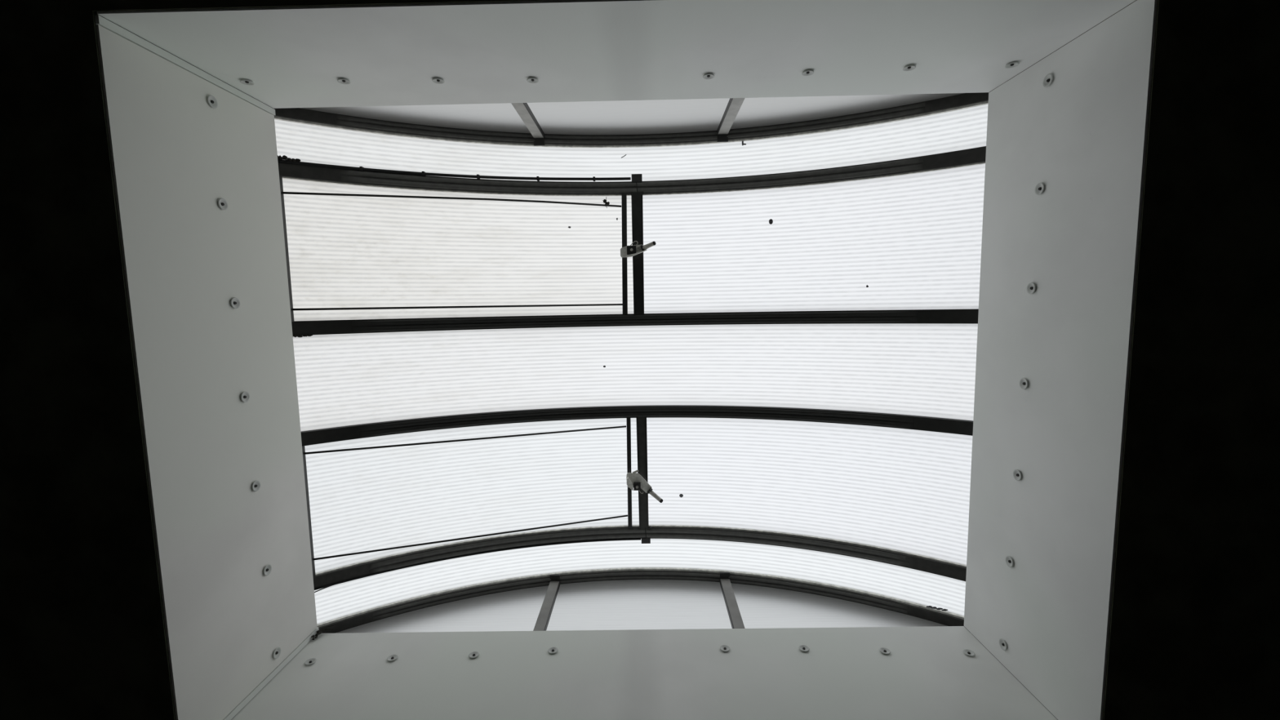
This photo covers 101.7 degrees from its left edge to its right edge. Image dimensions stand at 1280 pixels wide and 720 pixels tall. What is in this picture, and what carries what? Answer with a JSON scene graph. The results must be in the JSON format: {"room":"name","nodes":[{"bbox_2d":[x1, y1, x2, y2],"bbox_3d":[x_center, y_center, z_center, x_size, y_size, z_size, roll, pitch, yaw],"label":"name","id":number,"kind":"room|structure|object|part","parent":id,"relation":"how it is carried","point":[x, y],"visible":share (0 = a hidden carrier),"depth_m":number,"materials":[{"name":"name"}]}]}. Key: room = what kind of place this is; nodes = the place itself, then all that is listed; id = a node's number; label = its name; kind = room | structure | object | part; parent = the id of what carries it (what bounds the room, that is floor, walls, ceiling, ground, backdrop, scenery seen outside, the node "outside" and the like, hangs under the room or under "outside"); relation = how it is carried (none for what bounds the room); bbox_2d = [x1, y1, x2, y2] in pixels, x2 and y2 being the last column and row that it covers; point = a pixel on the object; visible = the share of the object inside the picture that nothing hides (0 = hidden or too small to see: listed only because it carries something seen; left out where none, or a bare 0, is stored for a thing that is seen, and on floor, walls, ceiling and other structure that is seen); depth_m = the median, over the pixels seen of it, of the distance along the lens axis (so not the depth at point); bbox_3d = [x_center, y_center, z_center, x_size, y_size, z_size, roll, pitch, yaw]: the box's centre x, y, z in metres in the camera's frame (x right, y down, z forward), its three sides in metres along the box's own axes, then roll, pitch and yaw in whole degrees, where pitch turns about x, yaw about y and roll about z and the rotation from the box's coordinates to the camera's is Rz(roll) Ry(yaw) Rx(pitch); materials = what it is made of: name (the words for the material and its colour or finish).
{"room":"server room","nodes":[
{"label":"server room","id":0,"kind":"room"},
{"bbox_2d":[95,24,317,719],"bbox_3d":[-1.234,0.115,1.573,0.018,0.570,1.835,-1,-84,1],"label":"wall","id":1,"kind":"structure","parent":0,"point":[174,155],"depth_m":1.49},
{"bbox_2d":[207,94,217,108],"bbox_3d":[-1.237,-0.746,1.507,0.006,0.035,0.035,-1,-84,1],"label":"screw","id":2,"kind":"object","parent":1,"relation":"attached to","point":[211,100],"visible":1,"depth_m":1.51,"materials":[{"name":"metal"}]},
{"bbox_2d":[217,198,227,210],"bbox_3d":[-1.232,-0.460,1.539,0.006,0.035,0.035,-1,-84,1],"label":"screw","id":3,"kind":"object","parent":1,"relation":"attached to","point":[222,203],"visible":1,"depth_m":1.54,"materials":[{"name":"metal"}]},
{"bbox_2d":[230,297,239,308],"bbox_3d":[-1.227,-0.172,1.579,0.006,0.035,0.035,-1,-84,1],"label":"screw","id":4,"kind":"object","parent":1,"relation":"attached to","point":[234,302],"visible":1,"depth_m":1.58,"materials":[{"name":"metal"}]},
{"bbox_2d":[240,391,249,402],"bbox_3d":[-1.221,0.114,1.612,0.006,0.035,0.035,-1,-84,1],"label":"screw","id":5,"kind":"object","parent":1,"relation":"attached to","point":[245,396],"visible":1,"depth_m":1.61,"materials":[{"name":"metal"}]},
{"bbox_2d":[251,480,260,491],"bbox_3d":[-1.216,0.399,1.650,0.006,0.035,0.035,-1,-84,1],"label":"screw","id":6,"kind":"object","parent":1,"relation":"attached to","point":[255,486],"visible":1,"depth_m":1.65,"materials":[{"name":"metal"}]},
{"bbox_2d":[262,564,271,575],"bbox_3d":[-1.211,0.682,1.694,0.006,0.035,0.035,-1,-84,1],"label":"screw","id":7,"kind":"object","parent":1,"relation":"attached to","point":[267,570],"visible":1,"depth_m":1.69,"materials":[{"name":"metal"}]},
{"bbox_2d":[272,646,280,658],"bbox_3d":[-1.206,0.972,1.730,0.006,0.035,0.035,-1,-84,1],"label":"screw","id":8,"kind":"object","parent":1,"relation":"attached to","point":[277,651],"visible":1,"depth_m":1.73,"materials":[{"name":"metal"}]},
{"bbox_2d":[97,0,1136,108],"bbox_3d":[-0.042,-0.851,1.464,2.400,0.570,0.018,-1,-84,1],"label":"wall","id":9,"kind":"structure","parent":0,"point":[483,52],"depth_m":1.39,"materials":[{"name":"white paint"}]},
{"bbox_2d":[94,14,275,115],"bbox_3d":[-1.249,-0.810,1.482,0.020,0.574,0.019,-1,-84,1],"label":"trim","id":10,"kind":"structure","parent":9,"relation":"attached to","point":[100,20],"depth_m":1.40,"materials":[{"name":"grey metal"}]},
{"bbox_2d":[240,79,254,85],"bbox_3d":[-1.169,-0.828,1.552,0.035,0.035,0.006,-1,-84,1],"label":"screw","id":11,"kind":"object","parent":9,"relation":"attached to","point":[246,82],"visible":1,"depth_m":1.55,"materials":[{"name":"metal"}]},
{"bbox_2d":[337,77,351,84],"bbox_3d":[-0.884,-0.833,1.557,0.035,0.035,0.006,-1,-84,1],"label":"screw","id":12,"kind":"object","parent":9,"relation":"attached to","point":[344,81],"visible":1,"depth_m":1.56,"materials":[{"name":"metal"}]},
{"bbox_2d":[431,77,444,84],"bbox_3d":[-0.605,-0.839,1.565,0.035,0.035,0.006,-1,-84,1],"label":"screw","id":13,"kind":"object","parent":9,"relation":"attached to","point":[437,80],"visible":1,"depth_m":1.56,"materials":[{"name":"metal"}]},
{"bbox_2d":[526,76,538,83],"bbox_3d":[-0.324,-0.845,1.573,0.035,0.035,0.006,-1,-84,1],"label":"screw","id":14,"kind":"object","parent":9,"relation":"attached to","point":[531,79],"visible":1,"depth_m":1.57,"materials":[{"name":"metal"}]},
{"bbox_2d":[702,72,714,79],"bbox_3d":[0.206,-0.854,1.567,0.035,0.035,0.006,-1,-84,1],"label":"screw","id":15,"kind":"object","parent":9,"relation":"attached to","point":[707,76],"visible":1,"depth_m":1.57,"materials":[{"name":"metal"}]},
{"bbox_2d":[801,69,813,75],"bbox_3d":[0.501,-0.858,1.556,0.035,0.035,0.006,-1,-84,1],"label":"screw","id":16,"kind":"object","parent":9,"relation":"attached to","point":[808,72],"visible":1,"depth_m":1.55,"materials":[{"name":"metal"}]},
{"bbox_2d":[902,64,915,71],"bbox_3d":[0.793,-0.861,1.535,0.035,0.035,0.006,-1,-84,1],"label":"screw","id":17,"kind":"object","parent":9,"relation":"attached to","point":[910,67],"visible":1,"depth_m":1.53,"materials":[{"name":"metal"}]},
{"bbox_2d":[1004,61,1019,68],"bbox_3d":[1.091,-0.866,1.528,0.035,0.035,0.006,-1,-84,1],"label":"screw","id":18,"kind":"object","parent":9,"relation":"attached to","point":[1011,64],"visible":1,"depth_m":1.53,"materials":[{"name":"metal"}]},
{"bbox_2d":[0,0,1279,719],"bbox_3d":[-0.025,0.097,1.535,8.000,0.529,8.000,-1,-84,1],"label":"ceiling","id":19,"kind":"structure","parent":0,"point":[1194,628],"depth_m":1.27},
{"bbox_2d":[231,626,1057,719],"bbox_3d":[-0.008,1.039,1.654,2.400,0.570,0.018,-1,-84,1],"label":"wall","id":20,"kind":"structure","parent":0,"point":[926,673],"depth_m":1.69,"materials":[{"name":"white paint"}]},
{"bbox_2d":[222,626,319,719],"bbox_3d":[-1.216,1.039,1.667,0.020,0.574,0.019,-1,-84,1],"label":"trim","id":21,"kind":"structure","parent":20,"relation":"attached to","point":[308,638],"depth_m":1.69,"materials":[{"name":"grey metal"}]},
{"bbox_2d":[304,657,316,665],"bbox_3d":[-1.128,1.035,1.786,0.035,0.035,0.006,-1,-84,1],"label":"screw","id":22,"kind":"object","parent":20,"relation":"attached to","point":[311,661],"visible":1,"depth_m":1.78,"materials":[{"name":"metal"}]},
{"bbox_2d":[386,653,398,662],"bbox_3d":[-0.854,1.028,1.798,0.035,0.035,0.006,-1,-84,1],"label":"screw","id":23,"kind":"object","parent":20,"relation":"attached to","point":[393,657],"visible":1,"depth_m":1.80,"materials":[{"name":"metal"}]},
{"bbox_2d":[468,651,479,658],"bbox_3d":[-0.575,1.023,1.806,0.035,0.035,0.006,-1,-84,1],"label":"screw","id":24,"kind":"object","parent":20,"relation":"attached to","point":[473,655],"visible":1,"depth_m":1.81,"materials":[{"name":"metal"}]},
{"bbox_2d":[547,646,558,653],"bbox_3d":[-0.304,1.016,1.823,0.035,0.035,0.006,-1,-84,1],"label":"screw","id":25,"kind":"object","parent":20,"relation":"attached to","point":[553,650],"visible":1,"depth_m":1.82,"materials":[{"name":"metal"}]},
{"bbox_2d":[720,644,729,652],"bbox_3d":[0.296,1.006,1.817,0.035,0.035,0.006,-1,-84,1],"label":"screw","id":26,"kind":"object","parent":20,"relation":"attached to","point":[725,648],"visible":1,"depth_m":1.82,"materials":[{"name":"metal"}]},
{"bbox_2d":[798,644,808,652],"bbox_3d":[0.569,1.002,1.809,0.035,0.035,0.006,-1,-84,1],"label":"screw","id":27,"kind":"object","parent":20,"relation":"attached to","point":[804,648],"visible":1,"depth_m":1.81,"materials":[{"name":"metal"}]},
{"bbox_2d":[879,647,890,654],"bbox_3d":[0.841,0.999,1.789,0.035,0.035,0.006,-1,-84,1],"label":"screw","id":28,"kind":"object","parent":20,"relation":"attached to","point":[884,651],"visible":1,"depth_m":1.79,"materials":[{"name":"metal"}]},
{"bbox_2d":[963,648,975,656],"bbox_3d":[1.117,0.996,1.771,0.035,0.035,0.006,-1,-84,1],"label":"screw","id":29,"kind":"object","parent":20,"relation":"attached to","point":[968,652],"visible":1,"depth_m":1.77,"materials":[{"name":"metal"}]},
{"bbox_2d":[964,0,1157,719],"bbox_3d":[1.184,0.074,1.546,0.018,0.570,1.880,-1,-84,1],"label":"wall","id":30,"kind":"structure","parent":0,"point":[1082,135],"depth_m":1.46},
{"bbox_2d":[999,638,1007,650],"bbox_3d":[1.188,0.930,1.705,0.006,0.035,0.035,-1,-84,1],"label":"screw","id":31,"kind":"object","parent":30,"relation":"attached to","point":[1002,643],"visible":1,"depth_m":1.71,"materials":[{"name":"metal"}]},
{"bbox_2d":[1004,555,1013,567],"bbox_3d":[1.183,0.645,1.668,0.006,0.035,0.035,-1,-84,1],"label":"screw","id":32,"kind":"object","parent":30,"relation":"attached to","point":[1009,561],"visible":1,"depth_m":1.67,"materials":[{"name":"metal"}]},
{"bbox_2d":[1013,469,1022,480],"bbox_3d":[1.178,0.359,1.626,0.006,0.035,0.035,-1,-84,1],"label":"screw","id":33,"kind":"object","parent":30,"relation":"attached to","point":[1017,475],"visible":1,"depth_m":1.63,"materials":[{"name":"metal"}]},
{"bbox_2d":[1019,377,1028,389],"bbox_3d":[1.173,0.072,1.592,0.006,0.035,0.035,-1,-84,1],"label":"screw","id":34,"kind":"object","parent":30,"relation":"attached to","point":[1024,384],"visible":1,"depth_m":1.59,"materials":[{"name":"metal"}]},
{"bbox_2d":[1026,282,1035,293],"bbox_3d":[1.167,-0.214,1.554,0.006,0.035,0.035,-1,-84,1],"label":"screw","id":35,"kind":"object","parent":30,"relation":"attached to","point":[1031,287],"visible":1,"depth_m":1.55,"materials":[{"name":"metal"}]},
{"bbox_2d":[1035,182,1044,195],"bbox_3d":[1.162,-0.497,1.515,0.006,0.035,0.035,-1,-84,1],"label":"screw","id":36,"kind":"object","parent":30,"relation":"attached to","point":[1040,187],"visible":1,"depth_m":1.51,"materials":[{"name":"metal"}]},
{"bbox_2d":[1043,73,1053,87],"bbox_3d":[1.157,-0.792,1.477,0.006,0.035,0.035,-1,-84,1],"label":"screw","id":37,"kind":"object","parent":30,"relation":"attached to","point":[1048,79],"visible":1,"depth_m":1.48,"materials":[{"name":"metal"}]},
{"bbox_3d":[-0.022,0.069,1.813,8.200,0.030,8.200,-1,-84,1],"label":"roof","id":38,"kind":"structure","parent":0,"visible":0},
{"bbox_3d":[-0.021,0.088,1.917,2.980,0.173,2.320,-1,-84,1],"label":"trim","id":39,"kind":"structure","parent":38,"relation":"on","visible":0},
{"bbox_2d":[300,102,530,133],"bbox_3d":[-0.958,-0.994,2.131,0.999,0.527,0.001,-1,-84,1],"label":"end panel","id":40,"kind":"object","parent":39,"relation":"on","point":[504,117],"visible":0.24,"depth_m":2.12,"materials":[{"name":"white plastic"}]},
{"bbox_2d":[335,585,548,633],"bbox_3d":[-0.919,1.143,2.345,0.999,0.527,0.001,-1,-84,1],"label":"end panel","id":41,"kind":"object","parent":39,"relation":"on","point":[518,610],"visible":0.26,"depth_m":2.32,"materials":[{"name":"white plastic"}]},
{"bbox_2d":[279,174,656,322],"bbox_3d":[-0.705,-0.460,2.219,1.555,0.523,0.569,-1,-84,1],"label":"roof hatch","id":42,"kind":"object","parent":39,"relation":"on","point":[353,252],"visible":0.9,"depth_m":2.32,"materials":[{"name":"plastic"}]},
{"bbox_3d":[-1.384,-0.427,2.015,0.034,0.022,0.561,-1,-84,1],"label":"hinge rail","id":43,"kind":"part","parent":42,"relation":"part of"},
{"bbox_3d":[-0.735,-0.680,2.209,1.295,0.448,0.015,-1,-84,1],"label":"tie rod","id":44,"kind":"part","parent":42,"relation":"part of","materials":[{"name":"black metal"}]},
{"bbox_3d":[-0.728,-0.230,2.254,1.292,0.448,0.009,-1,-84,1],"label":"tie rod","id":45,"kind":"part","parent":42,"relation":"part of","materials":[{"name":"black metal"}]},
{"bbox_2d":[602,197,609,208],"bbox_3d":[-0.156,-0.735,2.433,0.028,0.014,0.047,-30,-85,3],"label":"insect","id":46,"kind":"object","parent":42,"relation":"attached to","point":[605,202],"visible":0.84,"depth_m":2.43},
{"bbox_3d":[0.037,-0.522,2.386,0.056,0.032,0.021,-22,-85,3],"label":"handle","id":47,"kind":"part","parent":42,"relation":"part of","materials":[{"name":"metal"}]},
{"bbox_2d":[302,417,662,578],"bbox_3d":[-0.678,0.591,2.324,1.571,0.523,0.566,-1,-84,1],"label":"window","id":48,"kind":"structure","parent":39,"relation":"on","point":[370,498],"depth_m":2.43,"materials":[{"name":"plastic"}]},
{"bbox_3d":[-1.365,0.623,2.121,0.034,0.022,0.558,-1,-84,1],"label":"hinge rail","id":49,"kind":"part","parent":48,"relation":"part of","materials":[{"name":"black metal"}]},
{"bbox_3d":[-0.716,0.350,2.312,1.296,0.447,0.008,-1,-84,1],"label":"tie rod","id":50,"kind":"part","parent":48,"relation":"part of","materials":[{"name":"black metal"}]},
{"bbox_3d":[-0.706,0.794,2.358,1.289,0.446,0.008,0,-84,1],"label":"tie rod","id":51,"kind":"part","parent":48,"relation":"part of","materials":[{"name":"black metal"}]},
{"bbox_3d":[0.073,0.652,2.504,0.067,0.032,0.021,38,-85,-3],"label":"handle","id":52,"kind":"part","parent":48,"relation":"part of","materials":[{"name":"metal"}]},
{"bbox_2d":[511,102,544,146],"bbox_3d":[-0.457,-0.972,2.118,0.049,0.487,0.052,-1,-84,1],"label":"mullion","id":53,"kind":"object","parent":39,"relation":"on","point":[523,110],"visible":0.76,"depth_m":2.16,"materials":[{"name":"metal"}]},
{"bbox_3d":[-0.455,-0.990,2.357,0.048,0.008,0.040,-1,-84,1],"label":"foot plate","id":54,"kind":"part","parent":53,"relation":"part of","materials":[{"name":"black metal"}]},
{"bbox_2d":[533,574,559,631],"bbox_3d":[-0.420,1.105,2.326,0.049,0.487,0.052,-1,-84,1],"label":"mullion","id":55,"kind":"object","parent":39,"relation":"on","point":[543,620],"visible":0.76,"depth_m":2.36,"materials":[{"name":"metal"}]},
{"bbox_3d":[-0.418,1.075,2.564,0.048,0.008,0.040,-1,-84,1],"label":"foot plate","id":56,"kind":"part","parent":55,"relation":"part of","materials":[{"name":"black metal"}]},
{"bbox_2d":[527,97,729,134],"bbox_3d":[-0.044,-1.012,2.141,0.828,0.567,0.001,-1,-84,1],"label":"end panel","id":57,"kind":"object","parent":39,"relation":"on","point":[690,115],"visible":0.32,"depth_m":2.17,"materials":[{"name":"white plastic"}]},
{"bbox_2d":[274,103,988,182],"bbox_3d":[-0.035,-0.886,2.170,2.911,0.523,0.178,-1,-84,1],"label":"sheet","id":58,"kind":"object","parent":39,"relation":"on","point":[966,128],"visible":0.63,"depth_m":2.28,"materials":[{"name":"white plastic"}]},
{"bbox_2d":[264,86,998,147],"bbox_3d":[-0.037,-1.022,2.130,2.922,0.624,0.128,-1,-84,1],"label":"rib","id":59,"kind":"object","parent":39,"relation":"on","point":[965,100],"visible":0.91,"depth_m":2.24,"materials":[{"name":"metal"}]},
{"bbox_2d":[278,146,986,195],"bbox_3d":[-0.033,-0.774,2.186,2.917,0.554,0.060,-1,-84,1],"label":"rib","id":60,"kind":"object","parent":39,"relation":"on","point":[975,156],"visible":0.96,"depth_m":2.27,"materials":[{"name":"metal"}]},
{"bbox_2d":[277,155,300,161],"bbox_3d":[-1.361,-0.772,1.997,0.092,0.063,0.024,-1,-84,1],"label":"clump","id":61,"kind":"object","parent":60,"relation":"on","point":[283,157],"visible":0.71,"depth_m":2.00,"materials":[{"name":"black plant"}]},
{"bbox_2d":[277,159,631,181],"bbox_3d":[-0.720,-0.800,2.194,1.351,0.465,0.018,-2,-84,1],"label":"cable","id":62,"kind":"object","parent":60,"relation":"attached to","point":[360,168],"visible":0.98,"depth_m":2.27,"materials":[{"name":"black rubber"}]},
{"bbox_2d":[631,173,644,315],"bbox_3d":[-0.006,-0.536,2.449,0.059,0.030,0.650,-1,-84,1],"label":"post","id":63,"kind":"object","parent":60,"relation":"attached to","point":[637,197],"visible":0.96,"depth_m":2.44,"materials":[{"name":"black metal"}]},
{"bbox_2d":[291,309,978,335],"bbox_3d":[-0.022,-0.168,2.247,2.917,0.554,0.057,-1,-84,1],"label":"rib","id":64,"kind":"object","parent":39,"relation":"on","point":[908,316],"visible":0.96,"depth_m":2.33,"materials":[{"name":"metal"}]},
{"bbox_2d":[293,333,312,337],"bbox_3d":[-1.348,-0.095,2.067,0.077,0.049,0.012,-1,-84,1],"label":"clump","id":65,"kind":"object","parent":64,"relation":"on","point":[308,335],"visible":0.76,"depth_m":2.07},
{"bbox_2d":[293,323,977,431],"bbox_3d":[-0.018,0.055,2.264,2.911,0.523,0.402,-1,-84,1],"label":"sheet","id":66,"kind":"object","parent":39,"relation":"on","point":[912,369],"visible":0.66,"depth_m":2.37,"materials":[{"name":"white plastic"}]},
{"bbox_2d":[300,404,973,445],"bbox_3d":[-0.014,0.276,2.292,2.917,0.554,0.057,-1,-84,1],"label":"rib","id":67,"kind":"object","parent":39,"relation":"on","point":[964,427],"visible":0.97,"depth_m":2.37,"materials":[{"name":"metal"}]},
{"bbox_2d":[546,579,732,631],"bbox_3d":[-0.003,1.125,2.355,0.834,0.567,0.001,-1,-84,1],"label":"end panel","id":68,"kind":"object","parent":39,"relation":"on","point":[623,604],"visible":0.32,"depth_m":2.38,"materials":[{"name":"white plastic"}]},
{"bbox_2d":[314,538,965,624],"bbox_3d":[-0.001,0.995,2.358,2.911,0.523,0.182,-1,-84,1],"label":"sheet","id":69,"kind":"object","parent":39,"relation":"on","point":[923,588],"visible":0.63,"depth_m":2.47,"materials":[{"name":"white plastic"}]},
{"bbox_2d":[313,524,966,588],"bbox_3d":[-0.003,0.879,2.352,2.917,0.554,0.061,-1,-84,1],"label":"rib","id":70,"kind":"object","parent":39,"relation":"on","point":[949,569],"visible":0.94,"depth_m":2.44,"materials":[{"name":"metal"}]},
{"bbox_2d":[314,537,640,590],"bbox_3d":[-0.680,0.920,2.366,1.366,0.462,0.011,-1,-84,1],"label":"cable","id":71,"kind":"object","parent":70,"relation":"attached to","point":[612,540],"visible":0.98,"depth_m":2.45,"materials":[{"name":"black rubber"}]},
{"bbox_2d":[635,416,651,543],"bbox_3d":[0.021,0.591,2.562,0.066,0.030,0.638,-1,-84,1],"label":"post","id":72,"kind":"object","parent":70,"relation":"attached to","point":[642,436],"visible":0.95,"depth_m":2.55,"materials":[{"name":"metal"}]},
{"bbox_2d":[316,567,970,633],"bbox_3d":[0.002,1.137,2.347,2.922,0.624,0.129,-1,-84,1],"label":"rib","id":73,"kind":"object","parent":39,"relation":"on","point":[904,606],"visible":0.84,"depth_m":2.46,"materials":[{"name":"metal"}]},
{"bbox_2d":[311,625,333,639],"bbox_3d":[-1.177,1.008,1.937,0.056,0.078,0.019,-11,-84,2],"label":"leaf litter","id":74,"kind":"object","parent":73,"relation":"on","point":[320,631],"visible":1,"depth_m":1.93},
{"bbox_2d":[925,605,947,610],"bbox_3d":[1.261,1.056,2.216,0.076,0.040,0.010,-7,-84,1],"label":"dry leaf","id":75,"kind":"object","parent":73,"relation":"on","point":[931,606],"visible":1,"depth_m":2.21,"materials":[{"name":"black plant"}]},
{"bbox_2d":[716,97,744,142],"bbox_3d":[0.370,-0.986,2.110,0.049,0.489,0.052,-1,-84,1],"label":"mullion","id":76,"kind":"object","parent":39,"relation":"on","point":[734,104],"visible":0.76,"depth_m":2.15,"materials":[{"name":"metal"}]},
{"bbox_3d":[0.372,-1.004,2.350,0.048,0.008,0.040,-1,-84,1],"label":"foot plate","id":77,"kind":"part","parent":76,"relation":"part of","materials":[{"name":"black metal"}]},
{"bbox_2d":[720,572,745,628],"bbox_3d":[0.413,1.091,2.318,0.049,0.488,0.052,-1,-84,1],"label":"mullion","id":78,"kind":"object","parent":39,"relation":"on","point":[735,616],"visible":0.76,"depth_m":2.35,"materials":[{"name":"metal"}]},
{"bbox_3d":[0.416,1.061,2.557,0.048,0.008,0.040,-1,-84,1],"label":"foot plate","id":79,"kind":"part","parent":78,"relation":"part of","materials":[{"name":"black metal"}]},
{"bbox_2d":[646,417,972,564],"bbox_3d":[0.729,0.567,2.308,1.435,0.523,0.566,-1,-84,1],"label":"sheet","id":80,"kind":"object","parent":39,"relation":"on","point":[905,490],"visible":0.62,"depth_m":2.41,"materials":[{"name":"white plastic"}]},
{"bbox_2d":[642,164,985,313],"bbox_3d":[0.708,-0.484,2.203,1.439,0.523,0.569,-1,-84,1],"label":"sheet","id":81,"kind":"object","parent":39,"relation":"on","point":[915,240],"visible":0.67,"depth_m":2.31,"materials":[{"name":"white plastic"}]},
{"bbox_2d":[730,93,963,128],"bbox_3d":[0.876,-1.025,2.112,1.013,0.530,0.001,-1,-84,1],"label":"end panel","id":82,"kind":"object","parent":39,"relation":"on","point":[763,111],"visible":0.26,"depth_m":2.10,"materials":[{"name":"white plastic"}]},
{"bbox_2d":[730,582,971,633],"bbox_3d":[0.917,1.112,2.326,1.007,0.529,0.001,-1,-84,1],"label":"end panel","id":83,"kind":"object","parent":39,"relation":"on","point":[759,606],"visible":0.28,"depth_m":2.31,"materials":[{"name":"white plastic"}]}
]}

